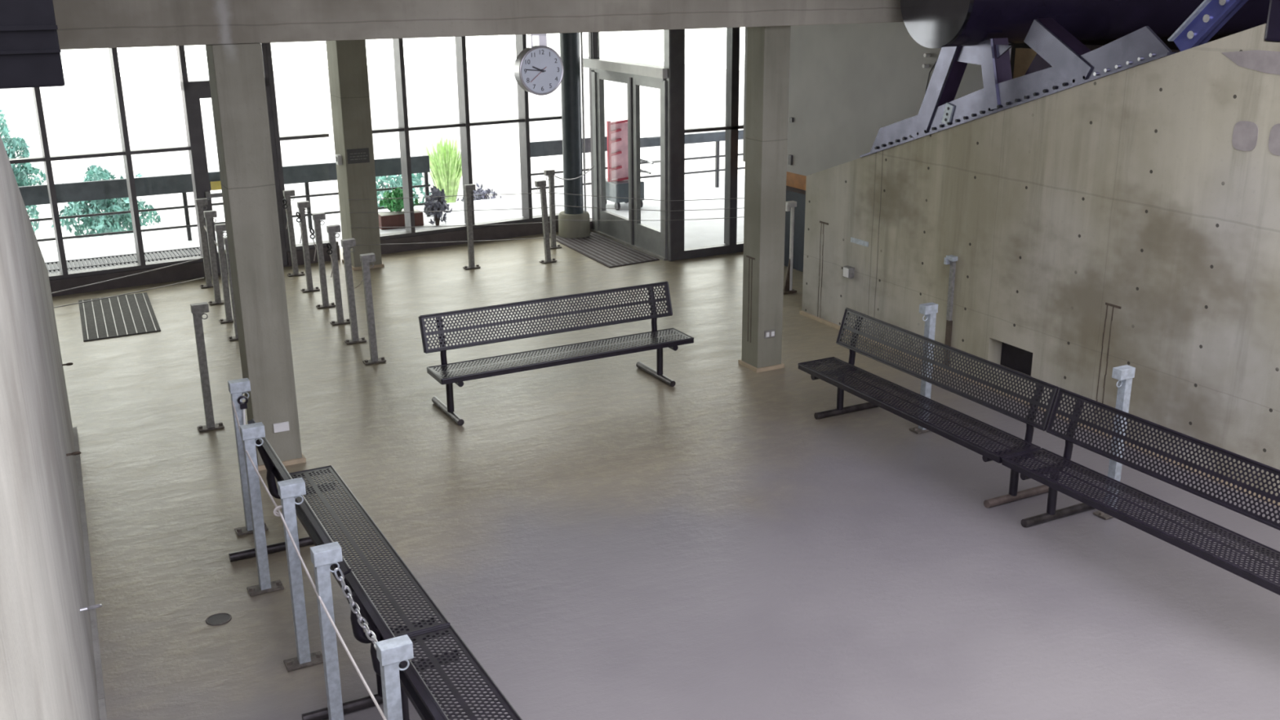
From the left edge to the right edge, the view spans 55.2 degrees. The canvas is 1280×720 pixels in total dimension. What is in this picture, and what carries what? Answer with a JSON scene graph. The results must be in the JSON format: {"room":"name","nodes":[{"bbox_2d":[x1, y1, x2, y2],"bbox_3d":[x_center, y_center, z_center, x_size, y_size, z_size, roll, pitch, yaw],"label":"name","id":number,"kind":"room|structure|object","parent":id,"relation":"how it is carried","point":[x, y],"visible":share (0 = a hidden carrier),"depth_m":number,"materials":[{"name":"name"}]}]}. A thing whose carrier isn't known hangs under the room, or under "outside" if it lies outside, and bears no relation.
{"room":"transit interior","nodes":[
{"label":"transit interior","id":0,"kind":"room"},
{"bbox_2d":[0,134,106,719],"bbox_3d":[-2.672,0.499,5.052,0.530,3.160,10.189,-9,19,-24],"label":"wall","id":1,"kind":"structure","parent":0,"point":[51,667],"depth_m":3.95,"materials":[{"name":"concrete"}]},
{"bbox_2d":[0,0,64,88],"bbox_3d":[-2.721,-1.499,4.240,1.162,1.100,0.512,-9,20,-26],"label":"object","id":2,"kind":"structure","parent":1,"relation":"attached to","point":[30,56],"depth_m":4.37,"materials":[{"name":"grey metal"}]},
{"bbox_2d":[62,362,73,365],"bbox_3d":[-4.499,0.036,9.606,0.100,0.035,0.048,-9,20,-26],"label":"bolt","id":3,"kind":"object","parent":1,"relation":"attached to","point":[68,363],"visible":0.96,"depth_m":9.60,"materials":[{"name":"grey metal"}]},
{"bbox_2d":[66,451,80,456],"bbox_3d":[-3.308,0.548,7.131,0.100,0.035,0.048,-9,20,-26],"label":"bolt","id":4,"kind":"object","parent":1,"relation":"attached to","point":[75,453],"visible":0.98,"depth_m":7.12,"materials":[{"name":"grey metal"}]},
{"bbox_2d":[80,604,102,611],"bbox_3d":[-2.535,1.141,5.635,0.116,0.042,0.058,-9,20,-26],"label":"bolt","id":5,"kind":"object","parent":1,"relation":"attached to","point":[97,606],"visible":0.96,"depth_m":5.62,"materials":[{"name":"metal"}]},
{"bbox_2d":[52,231,1279,719],"bbox_3d":[1.345,1.006,8.980,14.400,0.250,19.400,-9,20,-26],"label":"floor","id":6,"kind":"structure","parent":0,"point":[606,539],"depth_m":8.08,"materials":[{"name":"concrete"}]},
{"bbox_2d":[8,48,204,296],"bbox_3d":[-7.271,-2.751,13.542,4.290,4.300,0.230,-11,20,-30],"label":"window","id":7,"kind":"structure","parent":6,"relation":"on","point":[64,280],"depth_m":14.44,"materials":[{"name":"brown metal"}]},
{"bbox_2d":[78,292,160,342],"bbox_3d":[-5.745,-0.493,13.464,0.820,0.016,1.800,-9,20,-26],"label":"floor mat","id":8,"kind":"object","parent":6,"relation":"on","point":[124,315],"visible":0.94,"depth_m":13.37,"materials":[{"name":"metal"}]},
{"bbox_2d":[53,277,204,307],"bbox_3d":[-5.932,-0.754,14.014,1.905,0.085,0.012,-14,22,-36],"label":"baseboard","id":9,"kind":"structure","parent":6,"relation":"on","point":[202,277],"depth_m":14.05,"materials":[{"name":"metal"}]},
{"bbox_2d":[195,198,213,288],"bbox_3d":[-5.171,-1.383,14.531,0.200,1.058,0.110,-9,20,-26],"label":"stanchion","id":10,"kind":"object","parent":6,"relation":"on","point":[199,202],"visible":0.88,"depth_m":14.50,"materials":[{"name":"metal"}]},
{"bbox_2d":[51,257,203,293],"bbox_3d":[-5.893,-0.943,13.905,1.987,0.120,0.012,-17,24,-42],"label":"cable","id":11,"kind":"object","parent":10,"relation":"attached to","point":[200,258],"visible":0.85,"depth_m":13.94,"materials":[{"name":"metal"}]},
{"bbox_2d":[190,302,224,431],"bbox_3d":[-3.542,0.059,9.938,0.200,1.058,0.110,-9,20,-26],"label":"stanchion","id":12,"kind":"object","parent":6,"relation":"on","point":[197,308],"visible":1,"depth_m":9.91,"materials":[{"name":"metal"}]},
{"bbox_2d":[203,209,224,305],"bbox_3d":[-4.807,-1.150,13.787,0.200,1.058,0.110,-9,20,-26],"label":"stanchion","id":13,"kind":"object","parent":6,"relation":"on","point":[209,215],"visible":0.87,"depth_m":13.75,"materials":[{"name":"metal"}]},
{"bbox_2d":[203,225,226,253],"bbox_3d":[-4.608,-1.252,13.403,0.036,0.099,2.403,-9,19,-24],"label":"rope","id":14,"kind":"object","parent":13,"relation":"attached to","point":[204,226],"visible":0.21,"depth_m":13.72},
{"bbox_2d":[205,613,231,626],"bbox_3d":[-2.442,1.506,7.102,0.144,0.016,0.144,-9,20,-26],"label":"floor drain","id":15,"kind":"object","parent":6,"relation":"in","point":[219,619],"visible":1,"depth_m":7.10,"materials":[{"name":"metal"}]},
{"bbox_2d":[213,223,233,323],"bbox_3d":[-4.434,-0.922,13.057,0.200,1.058,0.110,-9,20,-26],"label":"stanchion","id":16,"kind":"object","parent":6,"relation":"on","point":[219,228],"visible":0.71,"depth_m":13.03,"materials":[{"name":"metal"}]},
{"bbox_2d":[222,236,238,340],"bbox_3d":[-4.125,-0.724,12.425,0.200,1.058,0.110,-9,20,-26],"label":"stanchion","id":17,"kind":"object","parent":6,"relation":"on","point":[225,242],"visible":0.34,"depth_m":12.40,"materials":[{"name":"metal"}]},
{"bbox_2d":[176,43,288,276],"bbox_3d":[-4.992,-3.183,14.838,1.022,4.300,0.240,-11,20,-30],"label":"window frame","id":18,"kind":"structure","parent":6,"relation":"on","point":[192,91],"depth_m":14.82,"materials":[{"name":"brown metal"}]},
{"bbox_2d":[227,377,268,536],"bbox_3d":[-2.615,0.642,8.074,0.200,1.058,0.110,-9,20,-26],"label":"stanchion","id":19,"kind":"object","parent":6,"relation":"on","point":[237,388],"visible":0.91,"depth_m":8.02,"materials":[{"name":"metal"}]},
{"bbox_2d":[237,395,248,425],"bbox_3d":[-2.571,0.431,7.985,0.066,0.423,0.030,-9,20,-26],"label":"clip","id":20,"kind":"object","parent":19,"relation":"attached to","point":[243,406],"visible":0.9,"depth_m":7.93,"materials":[{"name":"black metal"}]},
{"bbox_2d":[205,43,306,471],"bbox_3d":[-2.810,-0.716,8.968,0.370,3.110,0.330,-9,20,-26],"label":"concrete column","id":21,"kind":"structure","parent":6,"relation":"on","point":[236,72],"depth_m":8.79,"materials":[{"name":"concrete"}]},
{"bbox_2d":[272,421,289,432],"bbox_3d":[-2.704,0.506,9.232,0.115,0.070,0.016,-9,20,-26],"label":"wall outlet","id":22,"kind":"object","parent":21,"relation":"attached to","point":[283,426],"visible":1,"depth_m":9.22,"materials":[{"name":"white plastic"}]},
{"bbox_2d":[239,422,284,596],"bbox_3d":[-2.280,0.890,7.283,0.200,1.058,0.110,-9,20,-26],"label":"stanchion","id":23,"kind":"object","parent":6,"relation":"on","point":[249,433],"visible":1,"depth_m":7.26,"materials":[{"name":"metal"}]},
{"bbox_2d":[231,400,386,719],"bbox_3d":[-1.648,1.009,6.012,0.079,0.280,4.562,-9,19,-25],"label":"rope","id":24,"kind":"object","parent":23,"relation":"attached to","point":[365,683],"visible":0.91,"depth_m":5.70,"materials":[{"name":"fabric"}]},
{"bbox_2d":[283,189,305,276],"bbox_3d":[-4.286,-1.558,15.058,0.200,1.058,0.110,-10,20,-26],"label":"stanchion","id":25,"kind":"object","parent":6,"relation":"on","point":[286,193],"visible":1,"depth_m":15.04,"materials":[{"name":"metal"}]},
{"bbox_2d":[282,198,288,228],"bbox_3d":[-4.320,-1.781,14.935,0.057,0.380,0.065,-3,18,-8],"label":"chain","id":26,"kind":"object","parent":25,"relation":"attached to","point":[283,199],"visible":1,"depth_m":14.90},
{"bbox_2d":[276,477,323,671],"bbox_3d":[-1.825,1.139,6.487,0.200,1.058,0.110,-9,20,-26],"label":"stanchion","id":27,"kind":"object","parent":6,"relation":"on","point":[289,490],"visible":0.97,"depth_m":6.46,"materials":[{"name":"metal"}]},
{"bbox_2d":[273,505,283,516],"bbox_3d":[-1.873,0.786,6.374,0.070,0.069,0.031,-9,20,-26],"label":"rope loop","id":28,"kind":"object","parent":27,"relation":"attached to","point":[279,507],"visible":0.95,"depth_m":6.36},
{"bbox_2d":[266,42,340,266],"bbox_3d":[-4.289,-3.332,15.289,0.689,4.300,0.230,-11,20,-30],"label":"window","id":29,"kind":"structure","parent":6,"relation":"on","point":[300,253],"depth_m":15.41,"materials":[{"name":"brown metal"}]},
{"bbox_2d":[297,200,319,292],"bbox_3d":[-3.903,-1.321,14.301,0.200,1.058,0.110,-10,20,-26],"label":"stanchion","id":30,"kind":"object","parent":6,"relation":"on","point":[303,206],"visible":1,"depth_m":14.28,"materials":[{"name":"metal"}]},
{"bbox_2d":[295,211,302,243],"bbox_3d":[-3.937,-1.528,14.160,0.057,0.380,0.065,-3,18,-8],"label":"clip","id":31,"kind":"object","parent":30,"relation":"attached to","point":[299,216],"visible":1,"depth_m":14.13,"materials":[{"name":"metal"}]},
{"bbox_2d":[311,212,335,308],"bbox_3d":[-3.540,-1.102,13.599,0.200,1.058,0.110,-10,20,-26],"label":"stanchion","id":32,"kind":"object","parent":6,"relation":"on","point":[317,218],"visible":0.98,"depth_m":13.57,"materials":[{"name":"metal"}]},
{"bbox_2d":[309,227,316,261],"bbox_3d":[-3.591,-1.267,13.461,0.057,0.380,0.065,-3,18,-8],"label":"clip","id":33,"kind":"object","parent":32,"relation":"attached to","point":[310,228],"visible":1,"depth_m":13.43,"materials":[{"name":"metal"}]},
{"bbox_2d":[310,541,343,719],"bbox_3d":[-1.459,1.366,5.759,0.200,1.058,0.110,-9,20,-26],"label":"stanchion","id":34,"kind":"object","parent":6,"relation":"on","point":[322,555],"visible":0.96,"depth_m":5.69,"materials":[{"name":"metal"}]},
{"bbox_2d":[326,224,350,325],"bbox_3d":[-3.213,-0.897,12.944,0.200,1.058,0.110,-10,20,-26],"label":"stanchion","id":35,"kind":"object","parent":6,"relation":"on","point":[332,230],"visible":0.94,"depth_m":12.92,"materials":[{"name":"metal"}]},
{"bbox_2d":[326,242,333,277],"bbox_3d":[-3.237,-1.041,12.804,0.057,0.380,0.065,-3,18,-8],"label":"clip","id":36,"kind":"object","parent":35,"relation":"attached to","point":[327,243],"visible":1,"depth_m":12.77,"materials":[{"name":"metal"}]},
{"bbox_2d":[228,418,449,719],"bbox_3d":[-1.821,1.080,6.979,0.734,0.870,2.358,-9,20,-26],"label":"bench","id":37,"kind":"object","parent":6,"relation":"on","point":[317,533],"visible":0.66,"depth_m":6.84,"materials":[{"name":"black metal"}]},
{"bbox_2d":[340,238,366,344],"bbox_3d":[-2.900,-0.686,12.271,0.200,1.058,0.110,-10,20,-26],"label":"stanchion","id":38,"kind":"object","parent":6,"relation":"on","point":[347,243],"visible":1,"depth_m":12.24,"materials":[{"name":"metal"}]},
{"bbox_2d":[325,40,384,270],"bbox_3d":[-3.581,-3.279,15.103,0.400,4.300,0.550,-9,20,-26],"label":"concrete column","id":39,"kind":"structure","parent":6,"relation":"on","point":[347,62],"depth_m":15.11,"materials":[{"name":"concrete"}]},
{"bbox_2d":[335,154,342,164],"bbox_3d":[-3.750,-2.492,15.239,0.057,0.120,0.120,-9,20,-26],"label":"control box","id":40,"kind":"object","parent":39,"relation":"attached to","point":[338,157],"visible":1,"depth_m":15.19,"materials":[{"name":"white plastic"}]},
{"bbox_2d":[346,147,369,164],"bbox_3d":[-3.471,-2.514,15.095,0.270,0.175,0.018,-9,20,-26],"label":"plaque","id":41,"kind":"object","parent":39,"relation":"attached to","point":[357,155],"visible":1,"depth_m":15.09,"materials":[{"name":"metal"}]},
{"bbox_2d":[360,253,386,364],"bbox_3d":[-2.564,-0.482,11.620,0.200,1.058,0.110,-10,20,-26],"label":"stanchion","id":42,"kind":"object","parent":6,"relation":"on","point":[366,260],"visible":1,"depth_m":11.59,"materials":[{"name":"metal"}]},
{"bbox_2d":[375,634,413,719],"bbox_3d":[-0.984,1.617,4.957,0.200,1.058,0.110,-9,20,-26],"label":"stanchion","id":43,"kind":"object","parent":6,"relation":"on","point":[390,652],"visible":1,"depth_m":4.81,"materials":[{"name":"metal"}]},
{"bbox_2d":[333,568,377,649],"bbox_3d":[-1.188,1.104,5.241,0.036,0.076,0.886,-9,20,-25],"label":"chain","id":44,"kind":"object","parent":43,"relation":"attached to","point":[348,595],"visible":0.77,"depth_m":5.33,"materials":[{"name":"metal"}]},
{"bbox_2d":[344,570,522,719],"bbox_3d":[-0.722,1.704,4.980,0.734,0.870,2.358,-9,20,-26],"label":"bench","id":45,"kind":"object","parent":6,"relation":"on","point":[414,687],"visible":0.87,"depth_m":5.61,"materials":[{"name":"black metal"}]},
{"bbox_2d":[372,34,561,254],"bbox_3d":[-2.379,-3.704,16.409,3.055,4.300,0.230,-11,20,-30],"label":"window","id":46,"kind":"structure","parent":6,"relation":"on","point":[481,233],"depth_m":16.62,"materials":[{"name":"brown metal"}]},
{"bbox_2d":[462,183,480,269],"bbox_3d":[-2.133,-1.667,15.344,0.200,1.058,0.110,-9,20,-26],"label":"stanchion","id":47,"kind":"object","parent":6,"relation":"on","point":[467,188],"visible":1,"depth_m":15.31,"materials":[{"name":"metal"}]},
{"bbox_2d":[347,191,548,199],"bbox_3d":[-2.371,-2.043,15.257,2.487,0.038,0.164,-3,18,-9],"label":"cable","id":48,"kind":"object","parent":47,"relation":"attached to","point":[548,192],"visible":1,"depth_m":15.19,"materials":[{"name":"metal"}]},
{"bbox_2d":[349,207,548,213],"bbox_3d":[-2.370,-1.862,15.314,2.487,0.038,0.164,-3,18,-9],"label":"cable","id":49,"kind":"object","parent":47,"relation":"attached to","point":[536,207],"visible":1,"depth_m":15.25,"materials":[{"name":"metal"}]},
{"bbox_2d":[355,237,544,245],"bbox_3d":[-2.366,-1.490,15.432,2.487,0.038,0.164,-3,18,-9],"label":"cable","id":50,"kind":"object","parent":47,"relation":"attached to","point":[538,237],"visible":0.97,"depth_m":15.37,"materials":[{"name":"metal"}]},
{"bbox_2d":[360,222,549,227],"bbox_3d":[-2.368,-1.681,15.371,2.487,0.038,0.164,-3,18,-9],"label":"cable","id":51,"kind":"object","parent":47,"relation":"attached to","point":[539,222],"visible":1,"depth_m":15.31,"materials":[{"name":"metal"}]},
{"bbox_2d":[534,179,556,263],"bbox_3d":[-1.203,-1.763,15.624,0.237,1.063,0.110,-9,20,-26],"label":"stanchion","id":52,"kind":"object","parent":6,"relation":"on","point":[541,184],"visible":1,"depth_m":15.59,"materials":[{"name":"metal"}]},
{"bbox_2d":[548,191,744,200],"bbox_3d":[0.331,-2.079,15.642,2.958,0.188,0.414,-4,18,-11],"label":"cable","id":53,"kind":"object","parent":52,"relation":"attached to","point":[548,192],"visible":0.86,"depth_m":15.51,"materials":[{"name":"metal"}]},
{"bbox_2d":[549,216,743,221],"bbox_3d":[0.334,-1.793,15.732,2.958,0.088,0.414,-4,18,-11],"label":"cable","id":54,"kind":"object","parent":52,"relation":"attached to","point":[743,216],"visible":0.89,"depth_m":15.61,"materials":[{"name":"metal"}]},
{"bbox_2d":[549,204,744,211],"bbox_3d":[0.333,-1.940,15.686,2.958,0.158,0.414,-4,18,-11],"label":"cable","id":55,"kind":"object","parent":52,"relation":"attached to","point":[549,205],"visible":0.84,"depth_m":15.55,"materials":[{"name":"metal"}]},
{"bbox_2d":[543,168,561,248],"bbox_3d":[-1.176,-2.022,16.434,0.200,1.058,0.110,-9,20,-26],"label":"stanchion","id":56,"kind":"object","parent":6,"relation":"on","point":[551,173],"visible":0.84,"depth_m":16.40,"materials":[{"name":"metal"}]},
{"bbox_2d":[555,165,593,179],"bbox_3d":[-0.894,-2.543,16.793,0.016,0.124,1.084,8,19,25],"label":"cable","id":57,"kind":"object","parent":56,"relation":"attached to","point":[593,166],"visible":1,"depth_m":16.86,"materials":[{"name":"metal"}]},
{"bbox_2d":[418,281,693,425],"bbox_3d":[-0.728,-0.098,10.665,2.358,0.870,0.734,-10,20,-27],"label":"bench","id":58,"kind":"object","parent":6,"relation":"on","point":[449,378],"visible":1,"depth_m":10.53,"materials":[{"name":"black metal"}]},
{"bbox_2d":[558,32,590,238],"bbox_3d":[-0.945,-3.805,16.690,0.450,4.300,0.450,-9,20,-26],"label":"steel column","id":59,"kind":"structure","parent":6,"relation":"on","point":[571,95],"depth_m":16.84,"materials":[{"name":"metal"}]},
{"bbox_2d":[588,32,594,229],"bbox_3d":[-0.832,-3.923,17.058,0.380,4.300,0.360,-9,20,-26],"label":"window","id":60,"kind":"structure","parent":6,"relation":"on","point":[589,33],"depth_m":17.19,"materials":[{"name":"brown metal"}]},
{"bbox_2d":[549,231,659,267],"bbox_3d":[-0.530,-1.499,16.491,0.760,0.016,2.080,-9,20,-26],"label":"door mat","id":61,"kind":"object","parent":6,"relation":"on","point":[610,253],"visible":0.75,"depth_m":16.32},
{"bbox_2d":[582,31,667,260],"bbox_3d":[-0.166,-3.652,16.184,0.230,4.300,2.360,-9,20,-26],"label":"door","id":62,"kind":"structure","parent":6,"relation":"on","point":[651,241],"depth_m":16.32,"materials":[{"name":"grey metal"}]},
{"bbox_2d":[622,203,744,248],"bbox_3d":[1.929,-2.011,18.209,4.740,0.112,2.810,-9,20,-26],"label":"pavement","id":63,"kind":"structure","parent":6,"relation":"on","point":[709,232],"depth_m":17.93,"materials":[{"name":"concrete"}]},
{"bbox_2d":[663,27,743,261],"bbox_3d":[1.023,-3.458,15.538,1.572,4.300,0.140,-9,20,-26],"label":"window","id":64,"kind":"structure","parent":6,"relation":"on","point":[673,39],"depth_m":15.56,"materials":[{"name":"brown metal"}]},
{"bbox_2d":[737,26,791,372],"bbox_3d":[1.133,-1.430,11.109,0.310,3.110,0.320,-9,20,-26],"label":"concrete column","id":65,"kind":"structure","parent":6,"relation":"on","point":[768,47],"depth_m":10.98,"materials":[{"name":"beige concrete"}]},
{"bbox_2d":[764,328,775,338],"bbox_3d":[1.202,-0.241,11.345,0.115,0.072,0.020,-9,20,-26],"label":"wall outlet","id":66,"kind":"object","parent":65,"relation":"attached to","point":[771,333],"visible":1,"depth_m":11.34,"materials":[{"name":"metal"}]},
{"bbox_2d":[782,200,796,294],"bbox_3d":[1.696,-1.289,14.041,0.200,1.060,0.120,-9,20,-26],"label":"post","id":67,"kind":"object","parent":6,"relation":"on","point":[788,288],"visible":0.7,"depth_m":14.07,"materials":[{"name":"grey metal"}]},
{"bbox_2d":[783,185,805,271],"bbox_3d":[2.246,-1.531,14.954,0.370,0.960,2.400,-9,20,-26],"label":"door","id":68,"kind":"structure","parent":6,"relation":"on","point":[797,195],"depth_m":15.15,"materials":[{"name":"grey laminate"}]},
{"bbox_2d":[786,171,806,190],"bbox_3d":[2.296,-2.273,14.809,0.190,0.539,2.500,-9,20,-26],"label":"wooden panel","id":69,"kind":"object","parent":68,"relation":"on","point":[793,180],"visible":0.02,"depth_m":15.30,"materials":[{"name":"orange wood"}]},
{"bbox_2d":[909,302,937,433],"bbox_3d":[2.289,0.064,9.762,0.200,1.058,0.110,-9,20,-26],"label":"stanchion","id":70,"kind":"object","parent":6,"relation":"on","point":[930,310],"visible":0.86,"depth_m":9.66,"materials":[{"name":"metal"}]},
{"bbox_2d":[798,307,1059,507],"bbox_3d":[2.177,0.301,9.325,0.734,0.870,2.358,-9,20,-26],"label":"bench","id":71,"kind":"object","parent":6,"relation":"on","point":[841,370],"visible":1,"depth_m":9.07,"materials":[{"name":"black metal"}]},
{"bbox_2d":[1093,364,1135,519],"bbox_3d":[3.203,0.550,8.203,0.200,1.058,0.110,-9,20,-26],"label":"stanchion","id":72,"kind":"object","parent":6,"relation":"on","point":[1125,374],"visible":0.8,"depth_m":8.10,"materials":[{"name":"metal"}]},
{"bbox_2d":[1001,387,1279,595],"bbox_3d":[3.276,0.925,7.326,0.734,0.870,2.358,-9,20,-26],"label":"bench","id":73,"kind":"object","parent":6,"relation":"on","point":[1057,465],"visible":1,"depth_m":7.42,"materials":[{"name":"black metal"}]},
{"bbox_2d":[742,22,1011,176],"bbox_3d":[2.261,-3.268,12.657,0.175,2.940,4.180,-9,20,-26],"label":"wall","id":74,"kind":"structure","parent":0,"point":[848,82],"depth_m":12.83,"materials":[{"name":"grey concrete"}]},
{"bbox_2d":[922,53,937,93],"bbox_3d":[2.791,-2.553,11.622,0.060,0.681,0.316,-9,20,-26],"label":"lamps","id":75,"kind":"object","parent":74,"relation":"attached to","point":[926,55],"visible":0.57,"depth_m":11.64,"materials":[{"name":"white plastic"}]},
{"bbox_2d":[1013,48,1036,78],"bbox_3d":[3.517,-2.247,10.857,0.060,0.980,0.570,-9,20,-26],"label":"strip","id":76,"kind":"object","parent":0,"point":[1024,57],"visible":0.14,"depth_m":10.89,"materials":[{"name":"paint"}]},
{"bbox_2d":[799,23,1279,507],"bbox_3d":[4.258,-0.728,8.662,0.450,3.200,10.070,-9,20,-26],"label":"wall","id":77,"kind":"structure","parent":0,"point":[1131,216],"depth_m":9.47,"materials":[{"name":"concrete"}]},
{"bbox_2d":[842,265,854,278],"bbox_3d":[2.111,-0.890,12.406,0.072,0.110,0.110,-9,20,-26],"label":"switch box","id":78,"kind":"object","parent":77,"relation":"attached to","point":[848,271],"visible":1,"depth_m":12.37,"materials":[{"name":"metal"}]},
{"bbox_2d":[850,236,868,247],"bbox_3d":[2.190,-1.177,12.218,0.012,0.050,0.280,-9,20,-26],"label":"wall label","id":79,"kind":"object","parent":77,"relation":"attached to","point":[853,240],"visible":1,"depth_m":12.21,"materials":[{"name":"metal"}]},
{"bbox_2d":[943,254,958,366],"bbox_3d":[2.803,-0.420,11.171,0.074,1.080,0.100,-9,20,-26],"label":"stanchion","id":80,"kind":"object","parent":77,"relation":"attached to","point":[951,260],"visible":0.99,"depth_m":11.12,"materials":[{"name":"metal"}]},
{"bbox_2d":[859,17,1177,157],"bbox_3d":[3.113,-2.205,10.405,0.365,1.370,3.460,-9,20,-26],"label":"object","id":81,"kind":"object","parent":77,"relation":"attached to","point":[1061,62],"visible":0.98,"depth_m":10.20,"materials":[{"name":"grey metal"}]},
{"bbox_2d":[900,0,1270,48],"bbox_3d":[4.644,-3.430,11.349,4.920,0.884,0.884,-9,20,-26],"label":"drum","id":82,"kind":"object","parent":81,"relation":"on","point":[932,24],"visible":0.91,"depth_m":10.51,"materials":[{"name":"metal"}]},
{"bbox_2d":[1167,0,1248,51],"bbox_3d":[4.021,-2.478,8.358,0.120,0.848,0.829,-9,20,-26],"label":"tie beam","id":83,"kind":"structure","parent":81,"relation":"attached to","point":[1211,15],"depth_m":8.53,"materials":[{"name":"metal"}]},
{"bbox_2d":[1264,0,1279,41],"bbox_3d":[4.479,-2.546,7.622,0.399,1.110,0.865,-9,20,-26],"label":"post","id":84,"kind":"object","parent":77,"relation":"on","point":[1272,32],"visible":1,"depth_m":7.98,"materials":[{"name":"metal"}]},
{"bbox_2d":[1008,43,1180,79],"bbox_3d":[3.517,-2.552,12.613,0.100,4.300,7.400,-9,20,-26],"label":"wall","id":85,"kind":"structure","parent":0,"point":[1091,47],"depth_m":11.97,"materials":[{"name":"brown paint"}]},
{"bbox_2d":[1080,34,1231,49],"bbox_3d":[8.439,-1.966,10.296,0.200,4.500,16.600,-9,20,-26],"label":"wall","id":86,"kind":"structure","parent":0,"point":[1171,45],"depth_m":14.20,"materials":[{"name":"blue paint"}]},
{"bbox_3d":[-0.529,-4.350,10.951,14.400,0.200,11.300,-9,20,-26],"label":"ceiling","id":87,"kind":"structure","parent":0,"visible":0},
{"bbox_2d":[52,0,903,49],"bbox_3d":[0.185,-3.285,9.872,14.400,1.190,0.350,-9,20,-26],"label":"beam","id":88,"kind":"structure","parent":87,"relation":"attached to","point":[81,24],"depth_m":8.87,"materials":[{"name":"concrete"}]},
{"bbox_2d":[513,33,564,95],"bbox_3d":[-0.787,-2.295,9.514,0.376,0.463,0.146,-9,20,-26],"label":"wall clock","id":89,"kind":"object","parent":88,"relation":"hanging from","point":[539,69],"visible":1,"depth_m":9.47,"materials":[{"name":"white"}]},
{"label":"outside","id":90,"kind":"structure","parent":0,"visible":0},
{"bbox_2d":[0,55,745,242],"bbox_3d":[-11.236,-7.451,38.230,44.000,0.200,41.000,-9,20,-26],"label":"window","id":91,"kind":"structure","parent":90,"point":[81,114],"depth_m":37.13,"materials":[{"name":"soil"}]},
{"bbox_2d":[0,109,46,233],"bbox_3d":[-10.326,-2.970,19.915,1.288,2.362,1.322,-9,20,-26],"label":"conifer shrub","id":92,"kind":"object","parent":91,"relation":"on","point":[20,172],"visible":0.38,"depth_m":19.81,"materials":[{"name":"plant"}]},
{"bbox_2d":[50,164,160,238],"bbox_3d":[-8.577,-2.388,19.602,1.627,1.419,1.717,-9,20,-26],"label":"tree","id":93,"kind":"object","parent":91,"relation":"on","point":[108,223],"visible":0.59,"depth_m":19.30,"materials":[{"name":"plant"}]},
{"bbox_2d":[375,173,431,209],"bbox_3d":[-4.178,-2.958,21.624,1.188,1.209,1.207,5,18,17],"label":"shrub","id":94,"kind":"object","parent":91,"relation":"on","point":[416,179],"visible":0.3,"depth_m":21.38,"materials":[{"name":"plant"}]},
{"bbox_2d":[418,133,462,203],"bbox_3d":[-3.600,-3.456,22.731,0.971,1.474,0.964,-9,20,-26],"label":"grass tuft","id":95,"kind":"object","parent":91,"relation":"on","point":[445,166],"visible":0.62,"depth_m":22.52,"materials":[{"name":"plant"}]},
{"bbox_2d":[456,182,501,201],"bbox_3d":[-3.016,-3.041,22.956,0.734,0.545,0.757,6,19,19],"label":"shrub","id":96,"kind":"object","parent":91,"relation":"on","point":[478,193],"visible":0.43,"depth_m":22.87,"materials":[{"name":"grey plant"}]},
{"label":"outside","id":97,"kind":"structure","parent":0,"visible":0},
{"bbox_2d":[38,174,744,273],"bbox_3d":[-1.116,-2.362,19.602,44.000,0.190,2.580,-9,20,-26],"label":"ground","id":98,"kind":"structure","parent":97,"point":[700,188],"depth_m":18.62,"materials":[{"name":"concrete"}]},
{"bbox_2d":[44,246,200,274],"bbox_3d":[-6.669,-1.274,15.978,2.050,0.020,0.980,-9,20,-26],"label":"floor grate","id":99,"kind":"object","parent":98,"relation":"on","point":[73,268],"visible":0.54,"depth_m":16.12,"materials":[{"name":"metal"}]},
{"bbox_2d":[18,155,430,241],"bbox_3d":[-7.111,-2.010,16.789,8.800,0.940,0.110,-9,20,-26],"label":"railing","id":100,"kind":"object","parent":98,"relation":"on","point":[31,195],"visible":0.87,"depth_m":16.95,"materials":[{"name":"metal"}]},
{"bbox_2d":[210,181,221,190],"bbox_3d":[-5.891,-2.459,17.229,0.280,0.120,0.012,-9,20,-26],"label":"sign","id":101,"kind":"object","parent":100,"relation":"attached to","point":[215,185],"visible":0.43,"depth_m":17.19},
{"bbox_2d":[377,208,423,230],"bbox_3d":[-3.566,-2.086,18.152,0.640,0.203,0.320,-9,20,-26],"label":"planter","id":102,"kind":"object","parent":98,"relation":"on","point":[385,220],"visible":0.72,"depth_m":17.99,"materials":[{"name":"brick"}]},
{"bbox_2d":[379,186,419,213],"bbox_3d":[-3.587,-2.350,18.059,0.552,0.418,0.600,9,20,27],"label":"leafy shrub","id":103,"kind":"object","parent":102,"relation":"on","point":[397,205],"visible":0.7,"depth_m":17.96,"materials":[{"name":"green plant"}]},
{"bbox_2d":[422,185,452,226],"bbox_3d":[-3.000,-2.272,18.093,0.415,0.632,0.423,1,18,5],"label":"shrub","id":104,"kind":"object","parent":98,"relation":"on","point":[437,203],"visible":0.95,"depth_m":18.04,"materials":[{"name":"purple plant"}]},
{"bbox_2d":[529,136,607,190],"bbox_3d":[-0.958,-3.080,19.861,1.880,1.020,0.110,-9,20,-26],"label":"railing","id":105,"kind":"object","parent":98,"relation":"on","point":[548,148],"visible":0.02,"depth_m":19.48,"materials":[{"name":"metal"}]},
{"bbox_2d":[605,119,644,209],"bbox_3d":[-0.294,-3.107,19.336,0.500,1.377,0.610,-9,20,-26],"label":"cart","id":106,"kind":"object","parent":98,"relation":"on","point":[617,180],"visible":0.65,"depth_m":19.21,"materials":[{"name":"plastic"}]},
{"bbox_2d":[640,129,745,187],"bbox_3d":[2.832,-3.688,21.779,6.700,0.955,0.110,-9,20,-26],"label":"railing","id":107,"kind":"object","parent":98,"relation":"on","point":[717,136],"visible":0.13,"depth_m":20.78,"materials":[{"name":"metal"}]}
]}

